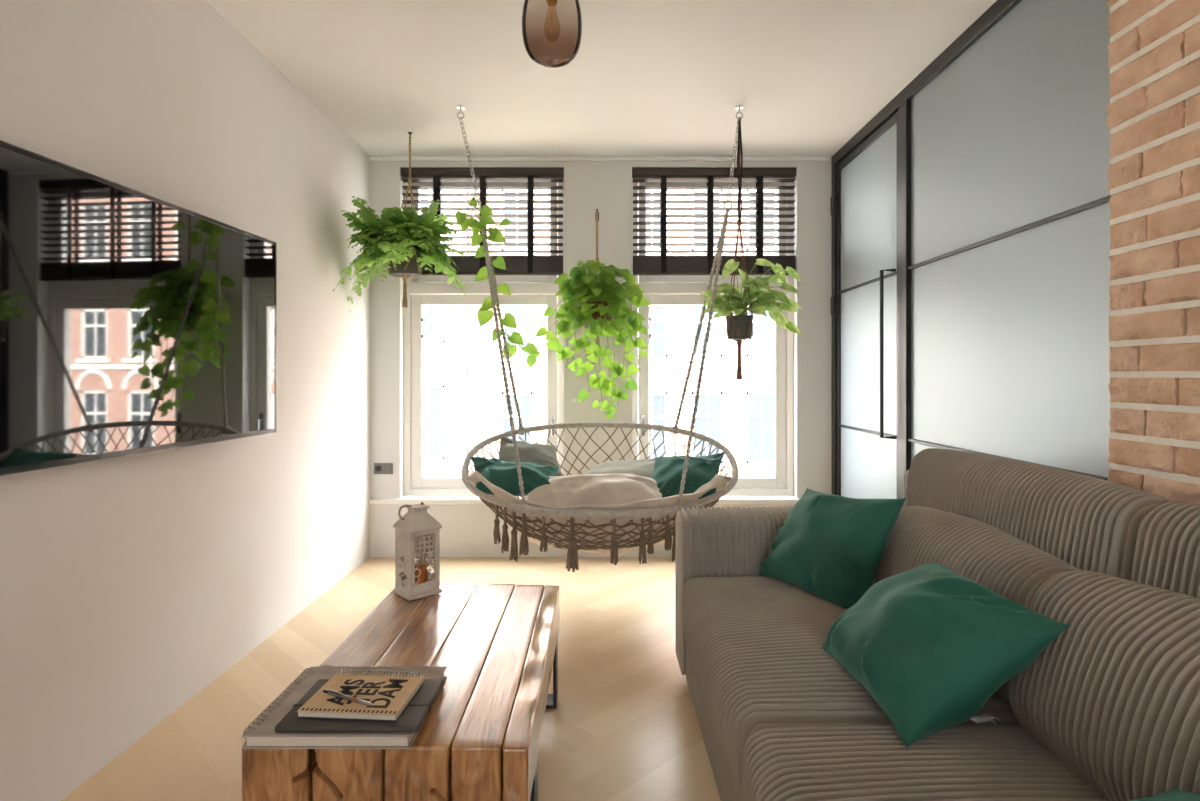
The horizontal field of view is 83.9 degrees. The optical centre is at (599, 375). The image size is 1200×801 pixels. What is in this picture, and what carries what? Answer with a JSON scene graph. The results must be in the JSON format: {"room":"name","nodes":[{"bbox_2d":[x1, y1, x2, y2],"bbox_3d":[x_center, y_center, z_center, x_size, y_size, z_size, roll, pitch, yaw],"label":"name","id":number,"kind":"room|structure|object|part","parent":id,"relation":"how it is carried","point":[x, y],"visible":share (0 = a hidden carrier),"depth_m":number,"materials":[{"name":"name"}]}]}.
{"room":"living room","nodes":[
{"label":"living room","id":0,"kind":"room"},
{"bbox_2d":[0,0,369,800],"bbox_3d":[-1.633,-0.101,-0.090,0.220,2.702,9.460,0,0,0],"label":"wall","id":1,"kind":"structure","parent":0,"point":[129,585],"depth_m":2.39,"materials":[{"name":"white paint"}]},
{"bbox_2d":[0,140,276,475],"bbox_3d":[-1.493,-0.169,2.199,0.072,0.833,1.453,0,0,3],"label":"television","id":2,"kind":"object","parent":1,"relation":"attached to","point":[133,322],"visible":1,"depth_m":2.04,"materials":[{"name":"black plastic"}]},
{"bbox_2d":[61,557,720,800],"bbox_3d":[0.467,1.300,-0.085,6.192,0.200,11.198,0,0,0],"label":"floor","id":3,"kind":"structure","parent":0,"point":[624,725],"depth_m":2.49,"materials":[{"name":"brown wood"}]},
{"bbox_2d":[242,584,559,800],"bbox_3d":[-0.466,0.998,2.006,0.627,0.400,1.131,0,0,0],"label":"coffee table","id":4,"kind":"object","parent":3,"relation":"on","point":[479,739],"visible":0.8,"depth_m":1.62,"materials":[{"name":"brown wood"}]},
{"bbox_2d":[242,666,446,748],"bbox_3d":[-0.591,0.780,1.595,0.372,0.036,0.340,0,0,0],"label":"scrapbook","id":5,"kind":"object","parent":4,"relation":"on","point":[262,734],"visible":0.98,"depth_m":1.44,"materials":[{"name":"grey paper"}]},
{"bbox_2d":[275,679,442,731],"bbox_3d":[-0.545,0.760,1.546,0.312,0.016,0.228,0,0,0],"label":"notebook","id":6,"kind":"object","parent":5,"relation":"on","point":[415,713],"visible":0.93,"depth_m":1.45,"materials":[{"name":"grey paper"}]},
{"bbox_2d":[297,669,424,720],"bbox_3d":[-0.547,0.740,1.560,0.224,0.023,0.204,0,0,4],"label":"notebook","id":7,"kind":"object","parent":6,"relation":"on","point":[390,695],"visible":1,"depth_m":1.53,"materials":[{"name":"paper"}]},
{"bbox_2d":[323,689,372,705],"bbox_3d":[-0.572,0.728,1.512,0.152,0.013,0.010,0,0,26],"label":"pen","id":8,"kind":"object","parent":7,"relation":"on","point":[329,692],"visible":1,"depth_m":1.51,"materials":[{"name":"silver metal"}]},
{"bbox_2d":[393,502,441,600],"bbox_3d":[-0.672,0.632,2.455,0.132,0.329,0.132,0,0,-43],"label":"lantern","id":9,"kind":"object","parent":4,"relation":"on","point":[417,533],"visible":0.96,"depth_m":2.43,"materials":[{"name":"white metal"}]},
{"bbox_3d":[-0.712,0.667,2.417,0.006,0.216,0.094,0,0,-43],"label":"pierced panel","id":10,"kind":"part","parent":9,"relation":"part of","materials":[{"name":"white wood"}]},
{"bbox_3d":[-0.709,0.499,2.440,0.058,0.060,0.008,0,0,-29],"label":"ring handle","id":11,"kind":"part","parent":9,"relation":"part of","materials":[{"name":"metal"}]},
{"bbox_3d":[-0.710,0.667,2.495,0.094,0.216,0.006,0,0,-43],"label":"pierced panel","id":12,"kind":"part","parent":9,"relation":"part of","materials":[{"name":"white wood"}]},
{"bbox_2d":[415,565,425,583],"bbox_3d":[-0.672,0.734,2.455,0.058,0.080,0.058,0,0,0],"label":"candle","id":13,"kind":"object","parent":9,"relation":"in","point":[422,568],"visible":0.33,"depth_m":2.44,"materials":[{"name":"orange wax"}]},
{"bbox_3d":[-0.634,0.667,2.415,0.100,0.216,0.006,0,0,-43],"label":"carved door","id":14,"kind":"part","parent":9,"relation":"part of","materials":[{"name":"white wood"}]},
{"bbox_3d":[-0.632,0.667,2.493,0.006,0.216,0.094,0,0,-43],"label":"pierced panel","id":15,"kind":"part","parent":9,"relation":"part of","materials":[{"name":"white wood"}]},
{"bbox_2d":[675,448,1199,800],"bbox_3d":[0.803,0.725,1.457,1.060,0.950,2.604,0,0,0],"label":"sofa","id":16,"kind":"object","parent":3,"relation":"on","point":[1109,710],"visible":0.74,"depth_m":1.47,"materials":[{"name":"grey fabric"}]},
{"bbox_3d":[0.802,0.847,2.632,1.007,0.653,0.253,0,0,0],"label":"armrest","id":17,"kind":"part","parent":16,"relation":"part of","materials":[{"name":"brown fabric"}]},
{"bbox_2d":[759,488,905,608],"bbox_3d":[0.758,0.557,2.251,0.249,0.367,0.524,0,0,-22],"label":"throw pillow","id":18,"kind":"object","parent":16,"relation":"on","point":[831,547],"visible":0.94,"depth_m":2.12,"materials":[{"name":"green fabric"}]},
{"bbox_2d":[682,576,1019,787],"bbox_3d":[0.725,0.846,1.982,0.902,0.272,1.058,0,0,0],"label":"seat cushion","id":19,"kind":"object","parent":16,"relation":"on","point":[754,644],"depth_m":1.71,"materials":[{"name":"brown fabric"}]},
{"bbox_3d":[1.285,0.760,1.455,0.095,0.765,2.582,0,0,0],"label":"frame","id":20,"kind":"part","parent":16,"relation":"part of","materials":[{"name":"beige fabric"}]},
{"bbox_2d":[742,725,1108,800],"bbox_3d":[0.725,0.846,0.929,0.897,0.267,1.060,0,0,0],"label":"seat cushion","id":21,"kind":"object","parent":16,"relation":"on","point":[781,762],"depth_m":1.25,"materials":[{"name":"brown fabric"}]},
{"bbox_2d":[822,562,1070,748],"bbox_3d":[0.725,0.600,1.510,0.319,0.312,0.525,0,0,0],"label":"throw pillow","id":22,"kind":"object","parent":16,"relation":"on","point":[930,644],"visible":1,"depth_m":1.35,"materials":[{"name":"green fabric"}]},
{"bbox_2d":[874,506,1078,702],"bbox_3d":[1.020,0.600,1.864,0.276,0.382,0.824,0,0,0],"label":"lumbar cushion","id":23,"kind":"object","parent":16,"relation":"on","point":[1010,558],"depth_m":1.75,"materials":[{"name":"brown fabric"}]},
{"bbox_2d":[903,448,1171,579],"bbox_3d":[1.215,0.458,1.984,0.228,0.416,1.064,0,0,0],"label":"cushion","id":24,"kind":"object","parent":16,"relation":"on","point":[1088,523],"depth_m":1.73,"materials":[{"name":"beige fabric"}]},
{"bbox_2d":[1007,570,1199,800],"bbox_3d":[0.980,0.585,0.952,0.297,0.422,0.996,0,0,0],"label":"lumbar cushion","id":25,"kind":"object","parent":16,"relation":"on","point":[1110,707],"depth_m":1.16,"materials":[{"name":"brown fabric"}]},
{"bbox_2d":[1130,788,1199,800],"bbox_3d":[0.729,0.568,0.760,0.259,0.334,0.476,0,0,0],"label":"throw pillow","id":26,"kind":"object","parent":16,"relation":"on","point":[1173,794],"visible":1,"depth_m":0.91,"materials":[{"name":"green fabric"}]},
{"bbox_2d":[1130,502,1199,598],"bbox_3d":[1.215,0.458,0.929,0.229,0.417,1.061,0,0,0],"label":"cushion","id":27,"kind":"object","parent":16,"relation":"on","point":[1165,538],"depth_m":1.36,"materials":[{"name":"brown fabric"}]},
{"bbox_2d":[370,157,831,498],"bbox_3d":[0.041,-0.101,4.530,3.128,2.702,0.220,0,0,0],"label":"wall","id":28,"kind":"structure","parent":0,"point":[589,186],"depth_m":4.42,"materials":[{"name":"grey paint"}]},
{"bbox_2d":[374,463,392,473],"bbox_3d":[-1.435,0.613,4.413,0.125,0.073,0.014,0,0,0],"label":"wall socket","id":29,"kind":"object","parent":28,"relation":"attached to","point":[379,468],"visible":1,"depth_m":4.41,"materials":[{"name":"grey plastic"}]},
{"bbox_2d":[384,465,390,472],"bbox_3d":[-1.405,0.613,4.408,0.046,0.051,0.004,0,0,0],"label":"rocker switch","id":30,"kind":"object","parent":29,"relation":"attached to","point":[387,468],"depth_m":4.41,"materials":[{"name":"grey plastic"}]},
{"bbox_2d":[404,178,563,495],"bbox_3d":[-0.782,-0.286,4.518,1.086,2.197,0.105,0,0,0],"label":"window","id":31,"kind":"structure","parent":28,"relation":"in","point":[426,290],"depth_m":4.51,"materials":[{"name":"white paint"}]},
{"bbox_2d":[401,168,563,274],"bbox_3d":[-0.782,-1.030,4.455,1.078,0.707,0.060,0,0,0],"label":"window blind","id":32,"kind":"object","parent":31,"relation":"attached to","point":[530,264],"visible":0.65,"depth_m":4.43,"materials":[{"name":"brown wood"}]},
{"bbox_3d":[-0.782,-1.357,4.455,1.078,0.053,0.060,0,0,0],"label":"head rail","id":33,"kind":"part","parent":32,"relation":"part of","materials":[{"name":"brown wood"}]},
{"bbox_3d":[-0.782,-0.686,4.455,1.070,0.020,0.052,0,0,0],"label":"rail","id":34,"kind":"part","parent":32,"relation":"part of","materials":[{"name":"brown wood"}]},
{"bbox_3d":[-0.782,-0.983,4.534,0.988,0.697,0.053,0,0,0],"label":"light sash","id":35,"kind":"part","parent":31,"relation":"part of","materials":[{"name":"white paint"}]},
{"bbox_3d":[-0.782,0.103,4.534,0.988,1.309,0.053,0,0,0],"label":"casement sash","id":36,"kind":"part","parent":31,"relation":"part of","materials":[{"name":"white paint"}]},
{"bbox_3d":[-0.319,0.330,4.486,0.024,0.140,0.042,0,0,0],"label":"handle","id":37,"kind":"part","parent":31,"relation":"part of","materials":[{"name":"metal"}]},
{"bbox_2d":[370,505,793,556],"bbox_3d":[0.006,1.025,4.414,3.058,0.350,0.012,0,0,0],"label":"wall panel","id":38,"kind":"object","parent":28,"relation":"attached to","point":[466,530],"depth_m":4.41,"materials":[{"name":"grey paint"}]},
{"bbox_2d":[369,497,798,504],"bbox_3d":[0.006,0.830,4.442,3.058,0.036,0.105,0,0,0],"label":"trim","id":39,"kind":"structure","parent":28,"relation":"attached to","point":[404,500],"depth_m":4.39,"materials":[{"name":"white paint"}]},
{"bbox_2d":[585,209,610,346],"bbox_3d":[-0.013,-0.622,4.266,0.174,0.925,0.307,0,0,0],"label":"hanger","id":40,"kind":"object","parent":28,"relation":"attached to","point":[596,212],"visible":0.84,"depth_m":4.20,"materials":[{"name":"fabric"}]},
{"bbox_2d":[455,197,650,418],"bbox_3d":[-0.284,-0.341,3.949,1.296,1.204,0.514,0,0,-38],"label":"pothos","id":41,"kind":"object","parent":40,"relation":"hanging from","point":[583,286],"visible":0.99,"depth_m":4.08,"materials":[{"name":"plant"}]},
{"bbox_3d":[-0.386,-0.509,3.870,0.210,0.794,0.977,0,0,37],"label":"vine stem","id":42,"kind":"part","parent":41,"relation":"part of","materials":[{"name":"green plant"}]},
{"bbox_2d":[585,301,611,328],"bbox_3d":[-0.013,-0.380,4.200,0.190,0.160,0.190,0,0,0],"label":"pot","id":43,"kind":"object","parent":41,"relation":"on","point":[597,321],"depth_m":4.11,"materials":[{"name":"ceramic"}]},
{"bbox_3d":[-0.019,-0.882,4.200,0.015,0.310,0.015,0,0,23],"label":"hanging cord","id":44,"kind":"part","parent":40,"relation":"part of","materials":[{"name":"fabric"}]},
{"bbox_2d":[369,156,829,160],"bbox_3d":[-0.004,-1.437,4.405,3.038,0.030,0.030,0,0,0],"label":"trim","id":45,"kind":"structure","parent":28,"relation":"attached to","point":[371,158],"depth_m":4.39,"materials":[{"name":"paint"}]},
{"bbox_2d":[632,178,793,495],"bbox_3d":[0.759,-0.286,4.518,1.094,2.197,0.105,0,0,0],"label":"window","id":46,"kind":"structure","parent":28,"relation":"in","point":[659,290],"depth_m":4.51,"materials":[{"name":"white paint"}]},
{"bbox_3d":[0.292,0.330,4.486,0.024,0.140,0.042,0,0,0],"label":"handle","id":47,"kind":"part","parent":46,"relation":"part of","materials":[{"name":"metal"}]},
{"bbox_3d":[0.759,-0.983,4.534,0.996,0.697,0.053,0,0,0],"label":"light sash","id":48,"kind":"part","parent":46,"relation":"part of","materials":[{"name":"white paint"}]},
{"bbox_3d":[0.759,0.103,4.534,0.996,1.309,0.053,0,0,0],"label":"casement sash","id":49,"kind":"part","parent":46,"relation":"part of","materials":[{"name":"white paint"}]},
{"bbox_2d":[632,168,795,274],"bbox_3d":[0.759,-1.030,4.455,1.086,0.707,0.060,0,0,0],"label":"window blind","id":50,"kind":"object","parent":46,"relation":"attached to","point":[663,264],"visible":0.84,"depth_m":4.43,"materials":[{"name":"brown wood"}]},
{"bbox_3d":[0.759,-0.686,4.455,1.078,0.020,0.052,0,0,0],"label":"rail","id":51,"kind":"part","parent":50,"relation":"part of","materials":[{"name":"brown wood"}]},
{"bbox_3d":[0.759,-1.357,4.455,1.086,0.053,0.060,0,0,0],"label":"head rail","id":52,"kind":"part","parent":50,"relation":"part of","materials":[{"name":"brown wood"}]},
{"bbox_2d":[206,0,996,156],"bbox_3d":[0.778,-1.552,-0.090,5.043,0.200,9.460,0,0,0],"label":"ceiling","id":53,"kind":"structure","parent":0,"point":[645,77],"depth_m":3.17,"materials":[{"name":"paint"}]},
{"bbox_2d":[387,132,421,307],"bbox_3d":[-1.164,-0.931,3.980,0.190,1.042,0.191,0,0,0],"label":"hanger","id":54,"kind":"object","parent":53,"relation":"hanging from","point":[404,277],"visible":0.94,"depth_m":3.97,"materials":[{"name":"fabric"}]},
{"bbox_2d":[332,196,466,311],"bbox_3d":[-1.178,-0.709,3.936,0.667,0.652,0.769,0,0,45],"label":"potted fern","id":55,"kind":"object","parent":54,"relation":"hanging from","point":[393,238],"visible":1,"depth_m":3.87,"materials":[{"name":"green plant"}]},
{"bbox_2d":[388,249,422,277],"bbox_3d":[-1.164,-0.672,3.980,0.210,0.145,0.210,0,0,0],"label":"pot","id":56,"kind":"object","parent":55,"relation":"on","point":[412,267],"depth_m":3.91,"materials":[{"name":"grey ceramic"}]},
{"bbox_3d":[-1.134,-1.291,3.980,0.015,0.267,0.015,0,0,22],"label":"hanging cord","id":57,"kind":"part","parent":54,"relation":"part of","materials":[{"name":"fabric"}]},
{"bbox_2d":[522,0,581,67],"bbox_3d":[-0.173,-1.291,2.400,0.216,0.320,0.216,0,0,0],"label":"pendant lamp","id":58,"kind":"object","parent":53,"relation":"hanging from","point":[551,42],"visible":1,"depth_m":2.34,"materials":[{"name":"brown glass"}]},
{"bbox_2d":[457,105,742,571],"bbox_3d":[-0.001,-0.253,3.612,1.547,2.397,0.802,0,0,-2],"label":"chair","id":59,"kind":"object","parent":53,"relation":"hanging from","point":[514,508],"visible":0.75,"depth_m":3.37,"materials":[{"name":"grey fabric"}]},
{"bbox_3d":[-0.696,-1.135,3.600,0.129,0.526,0.019,0,0,0],"label":"chain","id":60,"kind":"part","parent":59,"relation":"part of","materials":[{"name":"metal"}]},
{"bbox_2d":[470,457,558,495],"bbox_3d":[-0.468,0.530,3.507,0.517,0.184,0.259,0,0,5],"label":"cushion","id":61,"kind":"object","parent":59,"relation":"on","point":[503,474],"visible":0.78,"depth_m":3.44,"materials":[{"name":"green fabric"}]},
{"bbox_2d":[498,437,563,475],"bbox_3d":[-0.395,0.459,3.789,0.414,0.221,0.179,0,0,0],"label":"cushion","id":62,"kind":"object","parent":59,"relation":"on","point":[543,454],"visible":0.64,"depth_m":3.77,"materials":[{"name":"grey fabric"}]},
{"bbox_2d":[526,473,661,505],"bbox_3d":[-0.028,0.609,3.412,0.688,0.210,0.252,0,0,0],"label":"cushion","id":63,"kind":"object","parent":59,"relation":"on","point":[616,488],"visible":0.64,"depth_m":3.33,"materials":[{"name":"beige fabric"}]},
{"bbox_2d":[468,471,731,555],"bbox_3d":[-0.002,0.706,3.407,1.385,0.434,0.287,0,0,0],"label":"seat cushion","id":64,"kind":"object","parent":59,"relation":"on","point":[718,481],"visible":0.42,"depth_m":3.35,"materials":[{"name":"beige fabric"}]},
{"bbox_2d":[584,458,654,477],"bbox_3d":[0.155,0.538,3.753,0.727,0.141,0.219,0,0,0],"label":"cushion","id":65,"kind":"object","parent":59,"relation":"on","point":[643,467],"visible":0.29,"depth_m":3.74,"materials":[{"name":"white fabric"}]},
{"bbox_2d":[652,452,724,498],"bbox_3d":[0.450,0.542,3.537,0.500,0.249,0.358,0,0,0],"label":"cushion","id":66,"kind":"object","parent":59,"relation":"on","point":[668,470],"visible":0.63,"depth_m":3.50,"materials":[{"name":"green fabric"}]},
{"bbox_3d":[0.721,-1.165,3.600,0.080,0.467,0.019,0,0,0],"label":"chain","id":67,"kind":"part","parent":59,"relation":"part of","materials":[{"name":"metal"}]},
{"bbox_2d":[726,118,752,379],"bbox_3d":[0.752,-0.682,3.600,0.137,1.406,0.138,0,0,0],"label":"hanger","id":68,"kind":"object","parent":53,"relation":"hanging from","point":[739,221],"visible":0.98,"depth_m":3.59,"materials":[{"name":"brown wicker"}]},
{"bbox_3d":[0.752,-1.104,3.600,0.015,0.554,0.015,0,0,23],"label":"hanging cord","id":69,"kind":"part","parent":68,"relation":"part of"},
{"bbox_2d":[701,258,801,339],"bbox_3d":[0.815,-0.416,3.589,0.543,0.433,0.330,0,0,0],"label":"potted plant","id":70,"kind":"object","parent":68,"relation":"hanging from","point":[765,301],"visible":0.98,"depth_m":3.55,"materials":[{"name":"green plant"}]},
{"bbox_3d":[0.752,-0.262,3.600,0.146,0.124,0.146,0,0,0],"label":"pot","id":71,"kind":"part","parent":70,"relation":"part of","materials":[{"name":"black plastic"}]},
{"bbox_2d":[831,0,1111,507],"bbox_3d":[1.562,-0.126,-0.090,0.057,2.652,9.020,0,0,0],"label":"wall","id":72,"kind":"structure","parent":0,"point":[1004,138],"depth_m":2.56,"materials":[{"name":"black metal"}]},
{"bbox_2d":[831,112,897,498],"bbox_3d":[1.526,-0.092,3.912,0.117,2.565,0.947,0,0,0],"label":"door","id":73,"kind":"structure","parent":72,"relation":"in","point":[865,204],"depth_m":3.88,"materials":[{"name":"grey glass"}]},
{"bbox_3d":[1.562,-0.938,3.895,0.010,0.784,0.834,0,0,0],"label":"glass panel","id":74,"kind":"part","parent":73,"relation":"part of","materials":[{"name":"white glass"}]},
{"bbox_3d":[1.562,-0.110,3.895,0.010,0.848,0.834,0,0,0],"label":"glass panel","id":75,"kind":"part","parent":73,"relation":"part of","materials":[{"name":"white glass"}]},
{"bbox_3d":[1.562,0.733,3.895,0.010,0.814,0.834,0,0,0],"label":"glass panel","id":76,"kind":"part","parent":73,"relation":"part of","materials":[{"name":"white glass"}]},
{"bbox_3d":[1.508,-0.117,3.500,0.081,0.897,0.020,0,0,0],"label":"handle","id":77,"kind":"part","parent":73,"relation":"part of","materials":[{"name":"black metal"}]},
{"bbox_3d":[1.562,0.738,-0.630,0.010,0.824,7.940,0,0,0],"label":"glass panel","id":78,"kind":"part","parent":72,"relation":"part of","materials":[{"name":"white glass"}]},
{"bbox_3d":[1.562,-0.966,-0.630,0.010,0.839,7.940,0,0,0],"label":"glass panel","id":79,"kind":"part","parent":72,"relation":"part of","materials":[{"name":"white glass"}]},
{"bbox_3d":[1.562,-0.110,-0.630,0.010,0.848,7.940,0,0,0],"label":"glass panel","id":80,"kind":"part","parent":72,"relation":"part of","materials":[{"name":"white glass"}]},
{"bbox_2d":[1106,0,1199,503],"bbox_3d":[1.436,-0.126,0.587,0.192,2.651,2.378,0,0,0],"label":"brick wall","id":81,"kind":"structure","parent":0,"point":[1153,119],"depth_m":1.62,"materials":[{"name":"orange brick"}]},
{"label":"outside","id":82,"kind":"structure","parent":0,"visible":0},
{"bbox_3d":[0.000,4.950,14.410,80.000,0.300,19.180,0,0,0],"label":"ground","id":83,"kind":"structure","parent":82,"visible":0},
{"bbox_2d":[410,190,468,496],"bbox_3d":[-7.600,-0.850,19.850,8.800,11.300,8.300,0,0,0],"label":"house","id":84,"kind":"structure","parent":83,"relation":"on","point":[445,328],"depth_m":16.00,"materials":[{"name":"paint"}]},
{"bbox_3d":[-4.100,-4.150,16.065,0.720,1.460,0.010,0,0,0],"label":"pane","id":85,"kind":"part","parent":84,"relation":"part of","materials":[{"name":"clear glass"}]},
{"bbox_3d":[-4.100,-1.600,16.065,0.720,1.560,0.010,0,0,0],"label":"pane","id":86,"kind":"part","parent":84,"relation":"part of","materials":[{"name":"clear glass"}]},
{"bbox_3d":[-4.100,1.110,16.065,0.720,1.740,0.010,0,0,0],"label":"pane","id":87,"kind":"part","parent":84,"relation":"part of","materials":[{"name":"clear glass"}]},
{"bbox_3d":[-7.600,-2.890,15.965,8.800,5.420,0.070,0,0,0],"label":"cornice","id":88,"kind":"part","parent":84,"relation":"part of","materials":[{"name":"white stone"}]},
{"bbox_2d":[468,190,787,496],"bbox_3d":[6.425,-0.950,19.850,19.150,11.500,8.300,0,0,0],"label":"house","id":89,"kind":"structure","parent":83,"relation":"on","point":[737,414],"depth_m":16.00,"materials":[{"name":"brick"}]},
{"bbox_2d":[471,190,475,496],"bbox_3d":[-3.000,-0.310,15.840,0.111,10.180,0.111,0,0,23],"label":"drainpipe","id":90,"kind":"object","parent":89,"relation":"attached to","point":[473,308],"visible":0.31,"depth_m":15.79,"materials":[{"name":"grey metal"}]},
{"bbox_3d":[-1.990,-3.750,16.065,0.720,1.460,0.010,0,0,0],"label":"pane","id":91,"kind":"part","parent":89,"relation":"part of","materials":[{"name":"clear glass"}]},
{"bbox_3d":[-1.990,-1.100,16.065,0.720,1.260,0.010,0,0,0],"label":"pane","id":92,"kind":"part","parent":89,"relation":"part of","materials":[{"name":"clear glass"}]},
{"bbox_3d":[-1.990,1.240,16.065,0.720,1.680,0.010,0,0,0],"label":"pane","id":93,"kind":"part","parent":89,"relation":"part of","materials":[{"name":"clear glass"}]},
{"bbox_3d":[6.425,-2.990,15.965,19.150,5.620,0.070,0,0,0],"label":"cornice","id":94,"kind":"part","parent":89,"relation":"part of","materials":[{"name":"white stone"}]},
{"bbox_3d":[1.250,-3.750,16.065,0.720,1.460,0.010,0,0,0],"label":"pane","id":95,"kind":"part","parent":89,"relation":"part of","materials":[{"name":"clear glass"}]},
{"bbox_3d":[1.250,-1.100,16.065,0.720,1.260,0.010,0,0,0],"label":"pane","id":96,"kind":"part","parent":89,"relation":"part of","materials":[{"name":"clear glass"}]},
{"bbox_3d":[1.250,1.240,16.065,0.720,1.680,0.010,0,0,0],"label":"pane","id":97,"kind":"part","parent":89,"relation":"part of","materials":[{"name":"clear glass"}]},
{"bbox_3d":[2.570,-3.750,16.065,0.720,1.460,0.010,0,0,0],"label":"pane","id":98,"kind":"part","parent":89,"relation":"part of","materials":[{"name":"clear glass"}]},
{"bbox_3d":[2.570,-1.100,16.065,0.720,1.260,0.010,0,0,0],"label":"pane","id":99,"kind":"part","parent":89,"relation":"part of","materials":[{"name":"clear glass"}]},
{"bbox_3d":[2.570,1.240,16.065,0.720,1.680,0.010,0,0,0],"label":"pane","id":100,"kind":"part","parent":89,"relation":"part of","materials":[{"name":"clear glass"}]},
{"bbox_3d":[3.890,-3.750,16.065,0.720,1.460,0.010,0,0,0],"label":"pane","id":101,"kind":"part","parent":89,"relation":"part of","materials":[{"name":"clear glass"}]},
{"bbox_3d":[3.890,-1.100,16.065,0.720,1.260,0.010,0,0,0],"label":"pane","id":102,"kind":"part","parent":89,"relation":"part of","materials":[{"name":"clear glass"}]},
{"bbox_3d":[3.890,1.240,16.065,0.720,1.680,0.010,0,0,0],"label":"pane","id":103,"kind":"part","parent":89,"relation":"part of","materials":[{"name":"clear glass"}]}
]}

